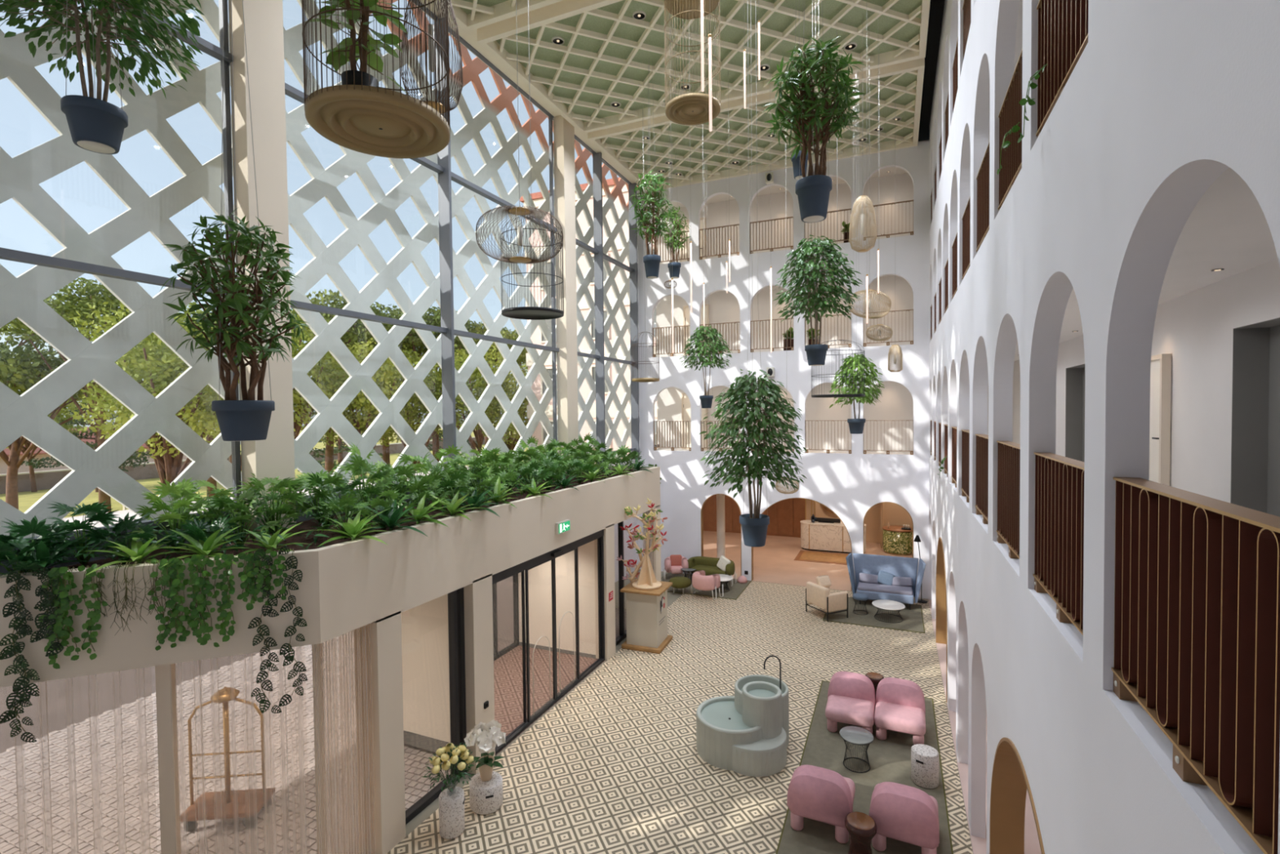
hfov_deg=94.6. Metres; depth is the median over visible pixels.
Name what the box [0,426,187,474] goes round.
house
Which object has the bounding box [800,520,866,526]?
countertop
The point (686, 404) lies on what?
door
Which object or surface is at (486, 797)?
stool
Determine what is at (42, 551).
plant
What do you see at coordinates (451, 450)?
philodendron
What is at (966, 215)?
gallery railing
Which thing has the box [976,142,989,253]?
gallery railing
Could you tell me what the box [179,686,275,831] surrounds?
luggage trolley
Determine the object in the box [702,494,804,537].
panelling
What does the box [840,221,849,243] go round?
potted plant
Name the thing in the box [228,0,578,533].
columns
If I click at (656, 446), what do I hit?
gallery railing
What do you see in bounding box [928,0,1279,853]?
wall
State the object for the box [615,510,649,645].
window
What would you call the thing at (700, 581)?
barrel armchair
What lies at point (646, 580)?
sculpture
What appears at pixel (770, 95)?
light rod
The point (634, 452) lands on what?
philodendron
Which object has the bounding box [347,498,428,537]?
plant
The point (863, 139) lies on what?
recessed light
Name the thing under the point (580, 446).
philodendron
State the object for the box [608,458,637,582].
wall
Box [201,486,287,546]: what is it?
philodendron
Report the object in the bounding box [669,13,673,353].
light rod
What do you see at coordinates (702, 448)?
gallery railing
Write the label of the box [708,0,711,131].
light rod
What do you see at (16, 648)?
vine
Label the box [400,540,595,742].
wall
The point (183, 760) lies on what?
sheer curtain
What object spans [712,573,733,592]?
table
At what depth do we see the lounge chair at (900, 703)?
10.27 m
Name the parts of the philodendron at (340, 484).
stem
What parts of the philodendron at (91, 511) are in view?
stem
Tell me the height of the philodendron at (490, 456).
0.952 m
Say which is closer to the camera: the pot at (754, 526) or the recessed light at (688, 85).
the pot at (754, 526)
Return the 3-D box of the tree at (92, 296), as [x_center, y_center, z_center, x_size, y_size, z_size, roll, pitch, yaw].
[-26.777,-1.061,29.639,7.836,12.741,7.240,0,2,17]
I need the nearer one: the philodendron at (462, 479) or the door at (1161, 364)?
the door at (1161, 364)
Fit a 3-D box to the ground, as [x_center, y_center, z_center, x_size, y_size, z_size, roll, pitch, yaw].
[-95.582,3.861,117.558,251.400,0.250,380.000,0,2,23]
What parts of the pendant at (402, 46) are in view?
bulb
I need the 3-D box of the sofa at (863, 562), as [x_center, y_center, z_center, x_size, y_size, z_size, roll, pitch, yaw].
[7.142,4.490,17.234,2.156,1.321,0.820,0,2,23]
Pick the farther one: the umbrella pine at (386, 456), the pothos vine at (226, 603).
the umbrella pine at (386, 456)
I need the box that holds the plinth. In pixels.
[620,578,672,653]
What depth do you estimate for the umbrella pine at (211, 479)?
30.65 m
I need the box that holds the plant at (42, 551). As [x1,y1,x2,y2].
[0,532,92,578]
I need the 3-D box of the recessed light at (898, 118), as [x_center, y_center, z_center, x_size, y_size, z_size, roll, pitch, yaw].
[7.049,-8.460,16.267,0.280,0.030,0.280,0,2,23]
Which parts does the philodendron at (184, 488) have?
stem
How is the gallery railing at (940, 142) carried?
attached to the wall at (1162, 98)
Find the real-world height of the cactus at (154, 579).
0.724 m
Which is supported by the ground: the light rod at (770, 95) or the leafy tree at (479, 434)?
the leafy tree at (479, 434)
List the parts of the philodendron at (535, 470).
stem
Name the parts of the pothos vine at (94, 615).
stem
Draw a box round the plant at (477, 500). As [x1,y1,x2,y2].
[446,487,501,516]
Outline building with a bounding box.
[520,177,657,462]
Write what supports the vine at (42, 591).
in the trough
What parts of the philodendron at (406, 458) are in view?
stem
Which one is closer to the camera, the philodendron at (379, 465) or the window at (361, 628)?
the window at (361, 628)
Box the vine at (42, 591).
[30,566,70,656]
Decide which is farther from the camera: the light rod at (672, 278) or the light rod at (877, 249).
the light rod at (877, 249)
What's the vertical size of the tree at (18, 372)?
9.836 m
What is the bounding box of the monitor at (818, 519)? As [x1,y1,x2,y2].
[814,517,840,523]
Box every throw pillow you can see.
[716,555,730,571]
[816,574,831,587]
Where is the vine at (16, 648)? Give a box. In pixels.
[0,571,39,742]
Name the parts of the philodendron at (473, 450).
stem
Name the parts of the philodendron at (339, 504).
stem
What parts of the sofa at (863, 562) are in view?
seat, backrest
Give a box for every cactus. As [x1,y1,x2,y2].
[89,563,124,627]
[112,561,144,633]
[137,560,177,628]
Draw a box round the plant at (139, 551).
[86,533,195,574]
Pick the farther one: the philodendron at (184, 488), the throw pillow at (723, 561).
the throw pillow at (723, 561)
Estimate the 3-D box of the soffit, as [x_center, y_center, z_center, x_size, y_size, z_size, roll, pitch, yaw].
[-0.019,-8.406,10.159,9.220,0.250,19.807,0,2,23]
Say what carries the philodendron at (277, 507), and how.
in the trough
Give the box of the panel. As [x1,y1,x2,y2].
[815,502,880,542]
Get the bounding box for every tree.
[0,277,155,512]
[0,340,93,509]
[5,386,90,492]
[21,394,152,492]
[68,301,239,484]
[177,331,314,471]
[193,309,355,439]
[294,337,426,476]
[362,344,462,470]
[419,342,520,456]
[471,363,528,450]
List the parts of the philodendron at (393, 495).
stem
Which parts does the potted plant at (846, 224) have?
pot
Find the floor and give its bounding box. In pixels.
[0,530,1041,853]
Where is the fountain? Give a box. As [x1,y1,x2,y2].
[696,654,789,776]
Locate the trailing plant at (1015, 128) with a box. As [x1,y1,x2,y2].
[996,122,1019,174]
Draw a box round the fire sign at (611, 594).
[608,590,613,601]
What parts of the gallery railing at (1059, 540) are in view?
rail, rail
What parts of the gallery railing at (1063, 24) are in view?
rail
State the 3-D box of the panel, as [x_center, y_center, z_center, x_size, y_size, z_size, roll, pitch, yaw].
[9.187,3.278,25.493,4.100,3.300,0.090,0,2,23]
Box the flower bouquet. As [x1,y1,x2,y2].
[422,742,479,791]
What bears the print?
attached to the plinth
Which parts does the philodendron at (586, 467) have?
stem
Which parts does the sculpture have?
plate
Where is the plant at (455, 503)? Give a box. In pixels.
[422,489,485,520]
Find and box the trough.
[0,465,660,687]
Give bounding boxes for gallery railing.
[652,231,689,262]
[653,325,688,357]
[653,421,691,450]
[698,223,739,259]
[700,321,740,354]
[700,420,738,451]
[749,216,793,253]
[750,317,793,352]
[751,420,794,453]
[804,208,851,245]
[804,313,851,348]
[804,420,851,453]
[862,309,913,346]
[862,419,913,454]
[863,200,913,240]
[930,189,932,224]
[930,303,932,339]
[930,420,931,455]
[933,292,936,333]
[933,421,936,460]
[934,165,936,203]
[938,132,942,178]
[938,278,941,324]
[938,422,941,467]
[943,424,947,476]
[944,93,948,150]
[944,257,948,313]
[951,232,957,299]
[951,426,956,487]
[952,35,958,112]
[960,429,969,502]
[961,195,970,279]
[962,0,970,58]
[974,434,988,524]
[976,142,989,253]
[995,440,1020,559]
[997,50,1022,211]
[1032,452,1084,635]
[1035,0,1088,138]
[1111,476,1279,853]
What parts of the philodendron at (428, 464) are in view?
stem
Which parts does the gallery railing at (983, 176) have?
rail, rail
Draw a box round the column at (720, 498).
[716,493,724,558]
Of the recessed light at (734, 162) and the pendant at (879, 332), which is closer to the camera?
the pendant at (879, 332)
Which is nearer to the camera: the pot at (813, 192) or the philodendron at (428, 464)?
the pot at (813, 192)
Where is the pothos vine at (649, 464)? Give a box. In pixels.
[648,463,661,483]
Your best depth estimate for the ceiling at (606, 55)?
13.50 m
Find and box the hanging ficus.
[698,59,806,546]
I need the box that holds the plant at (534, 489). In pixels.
[515,476,553,498]
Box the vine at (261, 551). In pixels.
[248,548,281,713]
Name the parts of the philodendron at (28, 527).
stem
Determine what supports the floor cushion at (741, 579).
on the rug at (737, 588)
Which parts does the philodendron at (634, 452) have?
stem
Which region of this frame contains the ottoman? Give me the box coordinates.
[668,576,691,593]
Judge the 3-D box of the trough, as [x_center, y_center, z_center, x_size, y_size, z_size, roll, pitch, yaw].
[-3.221,1.833,10.997,2.784,1.066,13.318,0,2,23]
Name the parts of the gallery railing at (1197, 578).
rail, rail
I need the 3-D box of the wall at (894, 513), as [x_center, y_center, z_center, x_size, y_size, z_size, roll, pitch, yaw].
[11.527,3.301,23.619,3.520,3.300,0.500,0,2,23]
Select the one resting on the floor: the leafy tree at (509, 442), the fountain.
the fountain
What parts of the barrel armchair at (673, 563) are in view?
seat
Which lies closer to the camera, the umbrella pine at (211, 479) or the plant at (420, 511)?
the plant at (420, 511)
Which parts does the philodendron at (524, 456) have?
stem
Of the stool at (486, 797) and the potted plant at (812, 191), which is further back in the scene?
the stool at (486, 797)
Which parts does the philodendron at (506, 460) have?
stem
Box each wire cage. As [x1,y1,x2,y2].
[302,0,450,158]
[500,5,564,319]
[631,104,659,382]
[663,0,720,125]
[811,137,864,397]
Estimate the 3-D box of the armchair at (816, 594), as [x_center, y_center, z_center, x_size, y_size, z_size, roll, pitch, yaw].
[5.163,4.760,16.345,0.786,0.869,0.893,-1,2,-24]
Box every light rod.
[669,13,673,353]
[688,57,692,313]
[700,0,704,92]
[702,204,704,325]
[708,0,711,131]
[725,162,727,293]
[728,100,730,281]
[743,48,746,108]
[757,0,759,79]
[769,95,772,352]
[866,274,868,323]
[877,248,879,293]
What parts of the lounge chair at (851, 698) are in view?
leg, seat, backrest, leg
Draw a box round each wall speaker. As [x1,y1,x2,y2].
[765,172,773,184]
[766,367,774,377]
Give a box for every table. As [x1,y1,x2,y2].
[680,568,696,579]
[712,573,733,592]
[840,725,873,773]
[871,599,905,622]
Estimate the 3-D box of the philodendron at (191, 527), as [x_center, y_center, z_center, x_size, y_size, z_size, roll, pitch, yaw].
[-5.002,1.287,6.823,1.000,0.504,0.835,0,2,23]
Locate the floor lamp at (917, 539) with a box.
[913,534,927,603]
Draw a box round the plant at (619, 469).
[607,462,634,476]
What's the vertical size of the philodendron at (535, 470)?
0.729 m
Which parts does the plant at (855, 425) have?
pot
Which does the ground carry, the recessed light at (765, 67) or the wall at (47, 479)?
the wall at (47, 479)
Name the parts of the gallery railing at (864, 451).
rail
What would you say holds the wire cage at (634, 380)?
hanging from the ceiling at (606, 55)
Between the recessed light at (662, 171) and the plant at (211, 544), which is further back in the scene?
the recessed light at (662, 171)
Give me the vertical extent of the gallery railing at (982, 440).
1.042 m
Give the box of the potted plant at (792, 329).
[782,327,793,351]
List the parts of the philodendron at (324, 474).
stem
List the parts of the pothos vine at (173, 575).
stem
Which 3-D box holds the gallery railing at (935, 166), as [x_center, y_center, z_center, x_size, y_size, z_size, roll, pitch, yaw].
[7.577,-6.149,15.002,0.103,1.042,1.440,0,2,23]
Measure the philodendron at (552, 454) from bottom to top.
0.809 m
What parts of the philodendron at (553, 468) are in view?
stem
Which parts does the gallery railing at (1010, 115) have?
rail, rail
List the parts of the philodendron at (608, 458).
stem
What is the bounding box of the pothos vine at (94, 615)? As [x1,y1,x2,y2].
[38,563,107,668]
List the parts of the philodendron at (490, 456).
stem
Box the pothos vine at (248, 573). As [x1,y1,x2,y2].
[236,549,287,610]
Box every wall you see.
[0,434,517,493]
[362,504,661,853]
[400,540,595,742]
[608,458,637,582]
[636,140,929,599]
[656,173,1279,502]
[880,502,912,548]
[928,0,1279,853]
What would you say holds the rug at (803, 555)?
on the floor
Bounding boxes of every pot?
[60,94,128,154]
[211,400,275,440]
[340,70,378,87]
[643,254,660,278]
[667,262,680,278]
[739,513,769,546]
[791,150,808,179]
[795,174,831,222]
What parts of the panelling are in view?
panel, panel, panel, panel, panel, panel, panel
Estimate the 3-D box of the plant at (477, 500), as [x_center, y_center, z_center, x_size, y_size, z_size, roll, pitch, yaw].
[-2.733,1.193,9.581,1.074,0.487,0.893,-1,2,-13]
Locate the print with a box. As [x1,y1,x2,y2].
[660,596,663,613]
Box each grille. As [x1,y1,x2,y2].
[766,173,771,181]
[767,368,772,375]
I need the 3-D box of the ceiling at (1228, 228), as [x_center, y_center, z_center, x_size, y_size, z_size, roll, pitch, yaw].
[1.788,-3.324,10.679,11.970,9.817,21.907,0,2,23]
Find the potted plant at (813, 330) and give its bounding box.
[806,328,821,344]
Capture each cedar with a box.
[297,408,382,471]
[418,418,476,456]
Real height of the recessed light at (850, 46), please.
0.030 m
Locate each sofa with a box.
[684,555,736,586]
[845,552,925,609]
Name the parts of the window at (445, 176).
sill panel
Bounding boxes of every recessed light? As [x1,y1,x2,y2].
[551,36,564,44]
[610,101,621,107]
[632,10,646,20]
[640,135,650,139]
[657,168,665,173]
[664,160,673,164]
[680,83,691,90]
[730,160,739,164]
[757,63,769,71]
[766,133,776,137]
[844,42,857,50]
[857,137,867,142]
[873,126,883,131]
[892,116,901,120]
[1210,268,1224,271]
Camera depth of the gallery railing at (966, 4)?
8.80 m
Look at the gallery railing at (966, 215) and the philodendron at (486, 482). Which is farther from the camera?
the philodendron at (486, 482)
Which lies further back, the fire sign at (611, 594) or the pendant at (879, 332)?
the fire sign at (611, 594)
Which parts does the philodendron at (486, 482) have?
stem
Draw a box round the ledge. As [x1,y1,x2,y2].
[57,466,499,530]
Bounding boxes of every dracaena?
[629,68,674,278]
[662,153,689,278]
[783,0,808,179]
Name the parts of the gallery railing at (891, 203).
rail, rail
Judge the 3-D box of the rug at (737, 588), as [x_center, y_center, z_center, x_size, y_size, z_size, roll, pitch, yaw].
[1.962,5.158,19.301,2.930,0.015,2.100,0,2,23]
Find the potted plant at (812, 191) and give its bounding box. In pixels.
[760,0,866,222]
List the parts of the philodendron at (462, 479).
stem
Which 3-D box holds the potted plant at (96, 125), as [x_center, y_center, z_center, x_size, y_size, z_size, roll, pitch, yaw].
[-4.091,-5.061,4.339,1.383,5.959,1.400,-1,2,-30]
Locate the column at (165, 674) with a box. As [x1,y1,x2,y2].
[155,643,324,853]
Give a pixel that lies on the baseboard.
(427, 743)
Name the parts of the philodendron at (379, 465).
stem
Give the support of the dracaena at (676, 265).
hanging from the ceiling at (606, 55)
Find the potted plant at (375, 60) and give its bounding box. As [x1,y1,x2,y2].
[309,0,408,94]
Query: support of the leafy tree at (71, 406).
on the ground
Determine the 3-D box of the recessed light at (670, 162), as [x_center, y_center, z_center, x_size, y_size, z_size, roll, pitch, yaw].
[0.925,-8.463,18.953,0.280,0.030,0.280,0,2,23]
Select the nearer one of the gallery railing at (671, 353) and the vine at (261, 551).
the vine at (261, 551)
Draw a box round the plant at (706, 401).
[680,145,732,408]
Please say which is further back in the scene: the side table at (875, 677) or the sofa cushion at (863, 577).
the sofa cushion at (863, 577)
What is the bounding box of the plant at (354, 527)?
[314,506,392,546]
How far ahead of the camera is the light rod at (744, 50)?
9.49 m
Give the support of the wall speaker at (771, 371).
attached to the wall at (849, 485)
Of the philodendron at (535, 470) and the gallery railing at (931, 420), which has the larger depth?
the gallery railing at (931, 420)
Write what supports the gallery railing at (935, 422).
attached to the wall at (1162, 98)
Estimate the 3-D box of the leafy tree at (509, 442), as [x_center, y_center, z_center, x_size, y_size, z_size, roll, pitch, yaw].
[-7.108,0.591,34.288,4.965,8.788,4.853,0,2,10]
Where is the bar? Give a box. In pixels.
[882,524,912,555]
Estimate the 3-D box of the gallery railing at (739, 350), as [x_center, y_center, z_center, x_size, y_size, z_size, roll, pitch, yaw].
[2.721,-2.990,20.033,1.420,1.042,0.103,0,2,23]
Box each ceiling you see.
[430,0,945,190]
[637,0,1277,454]
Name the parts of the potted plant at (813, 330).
pot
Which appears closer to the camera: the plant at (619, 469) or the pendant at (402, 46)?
the pendant at (402, 46)
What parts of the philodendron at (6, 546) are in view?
stem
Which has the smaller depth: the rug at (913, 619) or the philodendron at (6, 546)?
the philodendron at (6, 546)
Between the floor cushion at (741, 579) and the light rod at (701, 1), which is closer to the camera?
the light rod at (701, 1)
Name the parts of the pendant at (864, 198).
lamp shade, bulb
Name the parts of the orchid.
stem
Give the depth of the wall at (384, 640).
7.85 m
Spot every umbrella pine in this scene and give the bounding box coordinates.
[0,298,77,355]
[128,310,226,497]
[291,288,398,474]
[305,301,438,466]
[368,306,496,462]
[437,320,527,466]
[490,331,526,404]
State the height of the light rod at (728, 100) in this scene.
4.916 m
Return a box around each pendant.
[400,0,462,114]
[475,0,563,264]
[663,124,676,288]
[775,128,799,493]
[848,13,876,252]
[848,289,891,319]
[866,324,893,341]
[888,220,902,372]
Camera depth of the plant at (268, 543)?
6.79 m
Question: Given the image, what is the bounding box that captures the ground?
[0,423,528,517]
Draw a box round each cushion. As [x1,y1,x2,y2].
[670,554,681,565]
[737,575,747,583]
[857,581,912,595]
[858,572,878,583]
[877,570,894,585]
[892,576,912,586]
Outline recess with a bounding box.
[1065,317,1279,516]
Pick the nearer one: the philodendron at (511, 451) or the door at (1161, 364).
the door at (1161, 364)
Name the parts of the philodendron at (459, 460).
stem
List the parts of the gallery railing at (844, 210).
rail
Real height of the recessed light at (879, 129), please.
0.030 m
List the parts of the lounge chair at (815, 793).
leg, leg, seat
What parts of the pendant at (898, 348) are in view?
bulb, lamp shade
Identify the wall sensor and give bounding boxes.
[484,700,488,708]
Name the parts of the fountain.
spout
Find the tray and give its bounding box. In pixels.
[901,524,911,529]
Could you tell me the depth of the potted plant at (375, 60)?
4.25 m
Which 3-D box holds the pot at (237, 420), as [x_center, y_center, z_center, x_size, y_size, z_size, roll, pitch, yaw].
[-3.015,-0.050,4.503,0.400,0.300,0.400,0,2,23]
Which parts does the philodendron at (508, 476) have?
stem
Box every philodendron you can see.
[0,515,91,573]
[0,530,79,574]
[45,499,135,566]
[69,511,176,564]
[126,476,220,553]
[160,513,249,556]
[164,479,250,533]
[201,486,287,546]
[229,472,311,533]
[230,475,319,536]
[287,462,355,522]
[290,466,360,529]
[310,492,382,538]
[329,443,392,503]
[342,453,405,517]
[349,488,419,529]
[363,459,411,501]
[369,462,419,508]
[395,450,444,502]
[395,472,450,519]
[411,458,471,506]
[429,444,467,496]
[435,470,487,510]
[442,453,488,497]
[453,465,506,506]
[456,448,494,491]
[467,446,508,475]
[469,449,515,496]
[482,469,532,501]
[488,450,531,492]
[501,449,530,483]
[506,445,551,484]
[510,459,553,493]
[514,435,549,480]
[530,456,569,491]
[533,444,562,467]
[537,448,571,480]
[538,439,577,479]
[542,455,580,486]
[544,446,574,471]
[564,457,602,483]
[567,440,592,474]
[568,438,591,469]
[570,444,601,473]
[573,453,612,478]
[578,432,600,456]
[591,439,617,471]
[591,450,624,476]
[602,444,637,471]
[616,448,644,471]
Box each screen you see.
[0,0,657,537]
[804,498,815,519]
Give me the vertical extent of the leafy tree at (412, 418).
9.444 m
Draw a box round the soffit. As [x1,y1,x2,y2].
[410,0,638,185]
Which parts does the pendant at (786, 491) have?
lamp shade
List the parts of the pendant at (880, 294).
bulb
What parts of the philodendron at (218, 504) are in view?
stem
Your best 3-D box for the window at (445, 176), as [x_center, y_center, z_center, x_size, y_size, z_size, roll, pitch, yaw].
[-3.619,-3.504,13.003,0.280,9.780,21.907,0,2,23]
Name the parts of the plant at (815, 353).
pot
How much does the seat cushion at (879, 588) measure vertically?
0.120 m
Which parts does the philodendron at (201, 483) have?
stem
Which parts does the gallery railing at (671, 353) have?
rail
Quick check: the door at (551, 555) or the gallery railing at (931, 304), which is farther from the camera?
the gallery railing at (931, 304)
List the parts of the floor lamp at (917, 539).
lamp shade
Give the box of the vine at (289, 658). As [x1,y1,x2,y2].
[275,546,307,706]
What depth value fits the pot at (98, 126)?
4.30 m
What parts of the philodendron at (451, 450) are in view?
stem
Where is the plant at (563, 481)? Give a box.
[551,473,580,490]
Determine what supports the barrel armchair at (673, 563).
on the rug at (737, 588)
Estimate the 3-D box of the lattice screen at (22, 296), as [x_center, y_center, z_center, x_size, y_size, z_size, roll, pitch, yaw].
[-4.157,-4.620,13.851,0.070,12.239,24.619,0,2,23]
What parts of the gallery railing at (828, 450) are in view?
rail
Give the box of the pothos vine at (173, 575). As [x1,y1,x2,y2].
[147,557,212,650]
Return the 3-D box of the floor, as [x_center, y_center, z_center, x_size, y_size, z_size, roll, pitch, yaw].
[-4.673,5.592,9.374,30.000,0.206,41.200,0,2,23]
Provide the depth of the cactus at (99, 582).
5.98 m
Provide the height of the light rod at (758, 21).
2.649 m
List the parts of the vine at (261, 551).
stem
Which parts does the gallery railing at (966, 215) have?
rail, rail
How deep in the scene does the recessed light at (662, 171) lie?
19.58 m
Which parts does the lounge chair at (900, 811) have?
leg, seat, leg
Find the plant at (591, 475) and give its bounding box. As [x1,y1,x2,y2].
[577,468,609,482]
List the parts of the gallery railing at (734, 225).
rail, rail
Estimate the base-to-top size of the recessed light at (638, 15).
0.030 m
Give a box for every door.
[492,528,604,754]
[492,573,519,660]
[680,217,706,262]
[681,392,707,449]
[683,303,709,355]
[1149,353,1171,485]
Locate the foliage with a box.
[52,458,639,568]
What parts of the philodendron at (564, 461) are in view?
stem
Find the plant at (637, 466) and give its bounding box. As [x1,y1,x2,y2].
[627,457,653,473]
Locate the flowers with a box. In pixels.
[810,513,817,522]
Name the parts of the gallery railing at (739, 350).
rail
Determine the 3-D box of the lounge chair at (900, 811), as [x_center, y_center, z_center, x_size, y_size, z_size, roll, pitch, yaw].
[3.491,5.028,7.794,0.810,0.810,0.830,0,2,26]
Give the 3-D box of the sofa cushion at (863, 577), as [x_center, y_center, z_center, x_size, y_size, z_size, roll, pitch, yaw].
[6.809,4.497,17.573,0.566,0.284,0.168,0,2,23]
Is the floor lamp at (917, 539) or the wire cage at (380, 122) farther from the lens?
the floor lamp at (917, 539)
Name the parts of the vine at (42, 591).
stem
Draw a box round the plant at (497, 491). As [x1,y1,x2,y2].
[468,475,519,508]
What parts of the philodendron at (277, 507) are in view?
stem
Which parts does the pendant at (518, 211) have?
bulb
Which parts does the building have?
pane, pane, pane, pane, cornice, pane, pane, pane, pane, pane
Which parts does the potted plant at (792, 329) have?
pot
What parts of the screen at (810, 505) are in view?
post, panel, post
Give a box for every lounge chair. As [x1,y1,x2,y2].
[786,764,855,843]
[825,671,875,733]
[869,781,939,853]
[874,677,925,744]
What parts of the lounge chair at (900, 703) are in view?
leg, seat, backrest, leg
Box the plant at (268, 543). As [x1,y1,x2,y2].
[234,521,311,556]
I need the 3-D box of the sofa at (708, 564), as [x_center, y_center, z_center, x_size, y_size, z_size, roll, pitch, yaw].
[2.381,4.790,19.754,1.654,0.702,0.807,0,2,27]
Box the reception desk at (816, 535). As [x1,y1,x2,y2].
[800,520,866,553]
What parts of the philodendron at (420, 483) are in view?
stem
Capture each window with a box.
[0,0,658,574]
[320,626,367,853]
[405,586,466,824]
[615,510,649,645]
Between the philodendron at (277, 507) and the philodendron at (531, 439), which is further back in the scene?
the philodendron at (531, 439)
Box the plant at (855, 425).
[829,58,884,434]
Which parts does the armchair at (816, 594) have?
leg, backrest, leg, armrest, leg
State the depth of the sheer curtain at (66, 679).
6.08 m
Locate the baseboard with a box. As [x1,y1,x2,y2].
[403,640,595,755]
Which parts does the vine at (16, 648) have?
stem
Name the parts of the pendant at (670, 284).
lamp shade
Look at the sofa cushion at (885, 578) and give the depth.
17.34 m
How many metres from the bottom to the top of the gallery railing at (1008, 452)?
1.042 m
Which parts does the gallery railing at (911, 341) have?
rail, rail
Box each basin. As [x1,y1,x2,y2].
[696,695,762,770]
[734,674,789,746]
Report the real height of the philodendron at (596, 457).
0.662 m
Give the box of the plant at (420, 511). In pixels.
[394,493,448,527]
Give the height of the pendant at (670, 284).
4.638 m
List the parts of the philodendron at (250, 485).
stem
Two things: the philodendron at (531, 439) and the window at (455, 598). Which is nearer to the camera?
the window at (455, 598)
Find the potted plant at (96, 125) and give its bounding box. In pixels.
[0,0,204,154]
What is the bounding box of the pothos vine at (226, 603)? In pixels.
[191,553,238,647]
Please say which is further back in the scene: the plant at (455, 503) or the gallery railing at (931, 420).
the gallery railing at (931, 420)
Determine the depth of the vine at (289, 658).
6.58 m
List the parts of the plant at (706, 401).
pot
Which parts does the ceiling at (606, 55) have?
panel, panel, panel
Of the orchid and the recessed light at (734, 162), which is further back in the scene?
the recessed light at (734, 162)
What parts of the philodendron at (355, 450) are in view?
stem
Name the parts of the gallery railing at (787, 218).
rail, rail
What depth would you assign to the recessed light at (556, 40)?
12.66 m
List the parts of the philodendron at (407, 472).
stem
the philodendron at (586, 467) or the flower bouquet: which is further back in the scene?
the philodendron at (586, 467)
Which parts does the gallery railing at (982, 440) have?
rail, rail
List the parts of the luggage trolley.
frame rail, cross rail, cross rail, post, frame rail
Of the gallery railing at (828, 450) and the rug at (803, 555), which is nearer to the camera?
the gallery railing at (828, 450)
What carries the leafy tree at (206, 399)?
on the ground
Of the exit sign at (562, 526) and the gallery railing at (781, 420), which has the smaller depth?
the exit sign at (562, 526)
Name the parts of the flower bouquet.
stem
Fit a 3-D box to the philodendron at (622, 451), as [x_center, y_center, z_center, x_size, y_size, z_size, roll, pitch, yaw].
[-0.562,0.867,15.692,0.948,0.788,0.962,-1,2,-11]
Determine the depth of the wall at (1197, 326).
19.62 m
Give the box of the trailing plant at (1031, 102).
[1017,63,1047,142]
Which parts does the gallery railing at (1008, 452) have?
rail, rail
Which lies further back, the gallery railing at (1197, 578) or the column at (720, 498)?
the column at (720, 498)
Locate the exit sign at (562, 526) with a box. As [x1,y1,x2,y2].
[555,519,570,534]
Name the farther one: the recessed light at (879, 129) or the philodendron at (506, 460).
the recessed light at (879, 129)
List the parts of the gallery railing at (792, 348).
rail, rail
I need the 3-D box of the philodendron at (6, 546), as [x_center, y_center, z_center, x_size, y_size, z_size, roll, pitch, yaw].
[-6.240,1.323,5.934,0.785,0.505,1.019,0,2,23]
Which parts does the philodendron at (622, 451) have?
stem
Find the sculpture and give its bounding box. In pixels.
[616,497,667,590]
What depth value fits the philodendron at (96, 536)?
6.60 m
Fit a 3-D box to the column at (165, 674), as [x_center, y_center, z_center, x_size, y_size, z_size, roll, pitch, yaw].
[-5.464,4.044,6.427,3.570,3.070,0.150,-1,2,-22]
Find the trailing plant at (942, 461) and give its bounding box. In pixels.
[937,455,947,475]
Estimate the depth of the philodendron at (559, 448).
15.55 m
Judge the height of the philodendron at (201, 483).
0.881 m
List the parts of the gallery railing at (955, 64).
rail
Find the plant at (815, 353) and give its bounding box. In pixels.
[772,0,862,365]
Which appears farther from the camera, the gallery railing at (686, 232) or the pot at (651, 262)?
the gallery railing at (686, 232)
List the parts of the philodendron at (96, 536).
stem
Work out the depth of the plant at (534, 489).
11.11 m
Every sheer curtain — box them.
[12,667,150,853]
[174,651,306,853]
[314,622,375,853]
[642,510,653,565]
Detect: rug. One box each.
[661,572,751,599]
[775,680,953,853]
[794,550,848,564]
[822,596,924,633]
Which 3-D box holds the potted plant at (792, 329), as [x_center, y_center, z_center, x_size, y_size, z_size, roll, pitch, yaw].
[4.950,-2.837,19.448,0.509,0.865,0.478,0,2,23]
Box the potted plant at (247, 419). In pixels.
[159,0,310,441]
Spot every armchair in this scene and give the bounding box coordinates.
[663,554,689,581]
[690,569,723,599]
[805,581,848,621]
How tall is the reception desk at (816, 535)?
1.100 m
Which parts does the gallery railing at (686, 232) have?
rail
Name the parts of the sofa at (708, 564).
seat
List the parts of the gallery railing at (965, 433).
rail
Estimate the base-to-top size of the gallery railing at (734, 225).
1.042 m
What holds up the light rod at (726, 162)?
hanging from the ceiling at (606, 55)
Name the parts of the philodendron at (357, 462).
stem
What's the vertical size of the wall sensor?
0.100 m
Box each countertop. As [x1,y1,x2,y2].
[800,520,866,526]
[882,524,912,532]
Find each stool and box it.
[438,786,465,839]
[469,770,502,814]
[844,811,877,853]
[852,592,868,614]
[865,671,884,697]
[911,743,938,788]
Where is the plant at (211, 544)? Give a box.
[160,525,250,567]
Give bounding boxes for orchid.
[463,720,506,781]
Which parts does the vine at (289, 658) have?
stem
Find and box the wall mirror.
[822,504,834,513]

